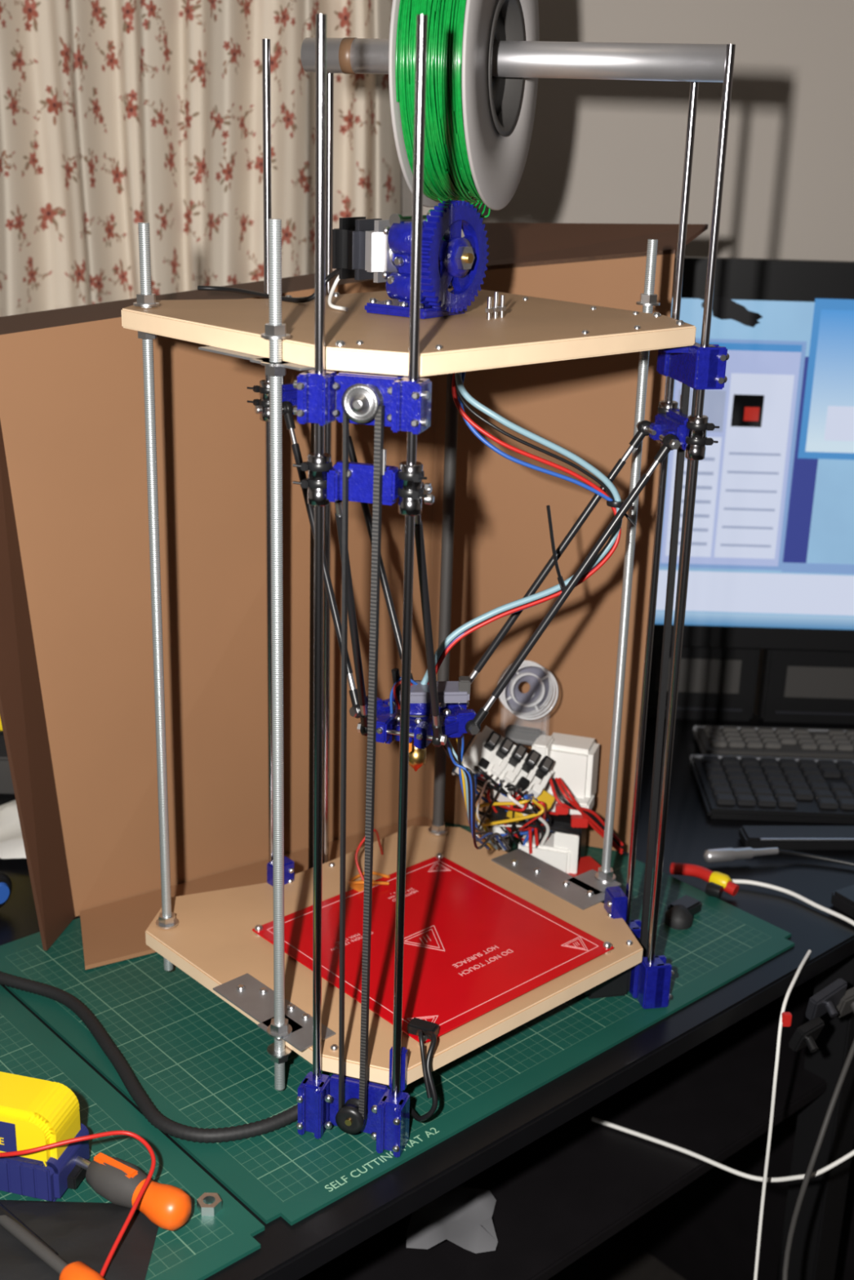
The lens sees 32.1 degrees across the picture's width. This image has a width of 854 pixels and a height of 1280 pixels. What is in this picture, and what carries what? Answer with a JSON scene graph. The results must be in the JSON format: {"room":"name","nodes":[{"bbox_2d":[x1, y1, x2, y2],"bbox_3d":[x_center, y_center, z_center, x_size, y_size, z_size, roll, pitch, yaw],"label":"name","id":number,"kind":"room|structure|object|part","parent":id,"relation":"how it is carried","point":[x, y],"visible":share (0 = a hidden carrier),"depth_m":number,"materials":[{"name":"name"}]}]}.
{"room":"workspace","nodes":[
{"label":"workspace","id":0,"kind":"room"},
{"bbox_2d":[547,1231,684,1279],"bbox_3d":[0.275,1.268,0.947,4.400,0.100,3.000,2,19,0],"label":"floor","id":1,"kind":"structure","parent":0,"point":[617,1258],"depth_m":2.01,"materials":[{"name":"carpet"}]},
{"bbox_2d":[0,714,853,1279],"bbox_3d":[-0.231,0.690,1.281,2.354,0.746,1.600,2,19,0],"label":"desk","id":2,"kind":"object","parent":1,"relation":"on","point":[699,1079],"visible":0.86,"depth_m":1.43,"materials":[{"name":"metal"}]},
{"bbox_2d":[0,871,12,907],"bbox_3d":[-0.406,0.232,1.379,0.034,0.036,0.036,15,23,35],"label":"webcam","id":3,"kind":"object","parent":2,"relation":"on","point":[6,884],"visible":1,"depth_m":1.37,"materials":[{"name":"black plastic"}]},
{"bbox_2d":[0,716,14,794],"bbox_3d":[-0.441,0.097,1.629,0.110,0.134,0.060,2,19,0],"label":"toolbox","id":4,"kind":"object","parent":2,"relation":"on","point":[6,780],"visible":0.02,"depth_m":1.61,"materials":[{"name":"plastic"}]},
{"bbox_2d":[0,800,26,858],"bbox_3d":[-0.448,0.190,1.524,0.145,0.014,0.125,2,19,0],"label":"paper","id":5,"kind":"object","parent":2,"relation":"on","point":[11,842],"visible":0.32,"depth_m":1.52,"materials":[{"name":"paper"}]},
{"bbox_2d":[0,984,264,1279],"bbox_3d":[-0.474,0.399,0.955,0.600,0.003,0.450,-15,25,-39],"label":"cutting mat","id":6,"kind":"object","parent":2,"relation":"on","point":[204,1246],"visible":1,"depth_m":1.06,"materials":[{"name":"green plastic"}]},
{"bbox_2d":[0,1071,89,1201],"bbox_3d":[-0.292,0.341,1.032,0.112,0.067,0.054,6,20,13],"label":"tape measure","id":7,"kind":"object","parent":6,"relation":"on","point":[34,1113],"visible":0.99,"depth_m":1.01,"materials":[{"name":"yellow plastic"}]},
{"bbox_2d":[0,1130,155,1277],"bbox_3d":[-0.216,0.369,0.970,0.096,0.045,0.156,-12,23,-34],"label":"lead","id":8,"kind":"object","parent":6,"relation":"on","point":[136,1136],"visible":1,"depth_m":0.99,"materials":[{"name":"red plastic"}]},
{"bbox_2d":[0,1200,159,1279],"bbox_3d":[-0.244,0.395,0.963,0.130,0.010,0.100,2,19,0],"label":"tool pouch","id":9,"kind":"object","parent":6,"relation":"on","point":[86,1233],"visible":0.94,"depth_m":0.97,"materials":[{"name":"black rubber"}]},
{"bbox_2d":[0,1203,57,1254],"bbox_3d":[-0.262,0.387,0.967,0.097,0.013,0.008,17,24,37],"label":"probe","id":10,"kind":"object","parent":9,"relation":"on","point":[3,1211],"visible":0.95,"depth_m":0.97,"materials":[{"name":"black plastic"}]},
{"bbox_2d":[0,1214,105,1279],"bbox_3d":[-0.231,0.397,0.938,0.146,0.022,0.022,17,24,38],"label":"screwdriver","id":11,"kind":"object","parent":9,"relation":"on","point":[78,1270],"visible":1,"depth_m":0.94,"materials":[{"name":"orange plastic"}]},
{"bbox_2d":[75,1152,191,1231],"bbox_3d":[-0.221,0.367,1.018,0.144,0.028,0.028,13,22,30],"label":"screwdriver","id":12,"kind":"object","parent":6,"relation":"on","point":[119,1181],"visible":0.91,"depth_m":0.99,"materials":[{"name":"orange plastic"}]},
{"bbox_2d":[196,1192,222,1216],"bbox_3d":[-0.148,0.384,1.009,0.017,0.007,0.015,2,19,0],"label":"nut","id":13,"kind":"object","parent":6,"relation":"on","point":[209,1204],"visible":1,"depth_m":1.01,"materials":[{"name":"metal"}]},
{"bbox_2d":[0,819,794,1225],"bbox_3d":[-0.026,0.271,1.339,0.600,0.020,0.450,-15,25,-39],"label":"cutting mat","id":14,"kind":"object","parent":2,"relation":"on","point":[200,1061],"depth_m":1.19,"materials":[{"name":"green plastic"}]},
{"bbox_2d":[0,971,337,1142],"bbox_3d":[-0.281,0.310,1.173,0.457,0.033,0.110,11,21,24],"label":"cable","id":15,"kind":"object","parent":14,"relation":"on","point":[166,1125],"visible":0.91,"depth_m":1.11,"materials":[{"name":"black rubber"}]},
{"bbox_2d":[0,222,707,969],"bbox_3d":[-0.108,-0.072,1.387,0.711,0.623,0.223,-8,21,-25],"label":"cardboard panel","id":16,"kind":"object","parent":14,"relation":"on","point":[77,700],"visible":0.53,"depth_m":1.38,"materials":[{"name":"brown cardboard"}]},
{"bbox_2d":[121,13,735,1157],"bbox_3d":[-0.018,-0.068,1.175,0.404,0.759,0.389,-15,25,-40],"label":"printer","id":17,"kind":"object","parent":14,"relation":"on","point":[385,962],"visible":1,"depth_m":1.13,"materials":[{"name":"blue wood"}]},
{"bbox_3d":[-0.101,-0.293,1.139,0.214,0.067,0.049,14,23,33],"label":"extruder motor","id":18,"kind":"part","parent":17,"relation":"part of","materials":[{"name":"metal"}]},
{"bbox_3d":[-0.047,0.338,1.099,0.040,0.039,0.067,7,20,16],"label":"stepper motor","id":19,"kind":"part","parent":17,"relation":"part of","materials":[{"name":"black plastic"}]},
{"bbox_3d":[-0.026,0.249,1.271,0.342,0.014,0.324,-15,25,-40],"label":"plate","id":20,"kind":"part","parent":17,"relation":"part of","materials":[{"name":"brown wood"}]},
{"bbox_3d":[-0.012,-0.236,1.104,0.342,0.014,0.324,-15,25,-40],"label":"plate","id":21,"kind":"part","parent":17,"relation":"part of","materials":[{"name":"brown wood"}]},
{"bbox_2d":[300,37,726,82],"bbox_3d":[0.060,-0.429,1.095,0.324,0.027,0.026,8,20,18],"label":"tube","id":22,"kind":"object","parent":17,"relation":"attached to","point":[637,61],"visible":0.84,"depth_m":1.07,"materials":[{"name":"metal"}]},
{"bbox_2d":[388,0,539,221],"bbox_3d":[0.032,-0.418,1.094,0.057,0.219,0.206,7,20,16],"label":"spool","id":23,"kind":"object","parent":22,"relation":"on","point":[478,125],"visible":0.86,"depth_m":1.04,"materials":[{"name":"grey plastic"}]},
{"bbox_3d":[0.164,0.282,1.281,0.067,0.039,0.040,-3,19,-12],"label":"stepper motor","id":24,"kind":"part","parent":17,"relation":"part of","materials":[{"name":"black metal"}]},
{"bbox_2d":[451,660,623,877],"bbox_3d":[0.101,0.134,1.431,0.164,0.218,0.114,-10,22,-30],"label":"electronics","id":25,"kind":"object","parent":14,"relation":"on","point":[551,788],"visible":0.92,"depth_m":1.43,"materials":[{"name":"white plastic"}]},
{"bbox_3d":[0.241,0.255,1.403,0.027,0.017,0.049,11,21,25],"label":"rubber foot","id":26,"kind":"part","parent":14,"relation":"part of","materials":[{"name":"black rubber"}]},
{"bbox_2d":[406,1186,497,1253],"bbox_3d":[0.022,0.500,1.294,0.079,0.015,0.084,2,19,0],"label":"cloth","id":27,"kind":"object","parent":2,"relation":"on","point":[462,1215],"visible":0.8,"depth_m":1.29,"materials":[{"name":"fabric"}]},
{"bbox_2d":[670,862,738,897],"bbox_3d":[0.269,0.235,1.460,0.073,0.018,0.032,17,24,38],"label":"plug","id":28,"kind":"object","parent":2,"relation":"on","point":[718,882],"visible":1,"depth_m":1.45,"materials":[{"name":"plastic"}]},
{"bbox_2d":[591,879,853,1182],"bbox_3d":[0.315,0.378,1.381,0.209,0.209,0.231,-14,24,-38],"label":"cable","id":29,"kind":"object","parent":2,"relation":"on","point":[771,1180],"visible":0.88,"depth_m":1.40,"materials":[{"name":"plastic"}]},
{"bbox_2d":[646,644,853,724],"bbox_3d":[0.613,0.053,1.880,0.695,0.112,0.032,2,19,0],"label":"storage drawers","id":30,"kind":"object","parent":2,"relation":"on","point":[716,683],"depth_m":1.87,"materials":[{"name":"black plastic"}]},
{"bbox_2d":[653,256,853,651],"bbox_3d":[0.577,-0.142,1.773,0.652,0.600,0.085,2,19,0],"label":"computer monitor","id":31,"kind":"object","parent":2,"relation":"on","point":[771,565],"visible":0.68,"depth_m":1.73,"materials":[{"name":"black plastic"}]},
{"bbox_2d":[688,754,853,824],"bbox_3d":[0.552,0.172,1.675,0.493,0.018,0.160,2,19,0],"label":"keyboard","id":32,"kind":"object","parent":2,"relation":"on","point":[747,788],"visible":1,"depth_m":1.66,"materials":[{"name":"black plastic"}]},
{"bbox_2d":[692,724,853,759],"bbox_3d":[0.599,0.130,1.800,0.540,0.018,0.080,2,19,0],"label":"keyboard","id":33,"kind":"object","parent":2,"relation":"on","point":[731,740],"visible":0.98,"depth_m":1.79,"materials":[{"name":"grey plastic"}]},
{"bbox_2d":[702,847,853,866],"bbox_3d":[0.424,0.225,1.510,0.286,0.016,0.032,3,19,4],"label":"iron","id":34,"kind":"object","parent":2,"relation":"on","point":[728,854],"visible":1,"depth_m":1.51,"materials":[{"name":"metal"}]},
{"bbox_2d":[753,949,811,1279],"bbox_3d":[0.306,0.490,1.328,0.018,0.381,0.196,8,20,17],"label":"cable","id":35,"kind":"object","parent":2,"relation":"attached to","point":[784,1020],"visible":1,"depth_m":1.30,"materials":[{"name":"plastic"}]},
{"bbox_2d":[738,825,853,849],"bbox_3d":[0.566,0.210,1.572,0.470,0.015,0.036,1,19,-3],"label":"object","id":36,"kind":"object","parent":2,"relation":"on","point":[782,837],"visible":0.96,"depth_m":1.55,"materials":[{"name":"black plastic"}]},
{"bbox_2d":[782,1039,853,1279],"bbox_3d":[0.356,0.494,1.337,0.042,0.334,0.232,10,21,22],"label":"cable","id":37,"kind":"object","parent":2,"relation":"attached to","point":[851,1053],"visible":1,"depth_m":1.32,"materials":[{"name":"grey rubber"}]},
{"bbox_2d":[787,977,853,1053],"bbox_3d":[0.384,0.334,1.365,0.115,0.050,0.106,2,19,0],"label":"clamp","id":38,"kind":"object","parent":2,"relation":"attached to","point":[833,999],"depth_m":1.34,"materials":[{"name":"black plastic"}]},
{"bbox_2d":[831,884,853,917],"bbox_3d":[0.457,0.247,1.448,0.128,0.020,0.052,-7,21,-24],"label":"hub","id":39,"kind":"object","parent":2,"relation":"on","point":[842,899],"visible":1,"depth_m":1.43,"materials":[{"name":"black plastic"}]},
{"bbox_2d":[400,0,853,714],"bbox_3d":[0.326,-0.475,1.890,4.200,2.600,0.100,2,19,0],"label":"wall","id":40,"kind":"structure","parent":0,"point":[601,151],"depth_m":1.79,"materials":[{"name":"white paint"}]},
{"bbox_2d":[0,0,400,316],"bbox_3d":[-0.456,-0.438,1.794,0.848,1.950,0.087,2,19,0],"label":"curtain","id":41,"kind":"object","parent":40,"relation":"hanging from","point":[116,116],"visible":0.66,"depth_m":1.74,"materials":[{"name":"fabric"}]}
]}

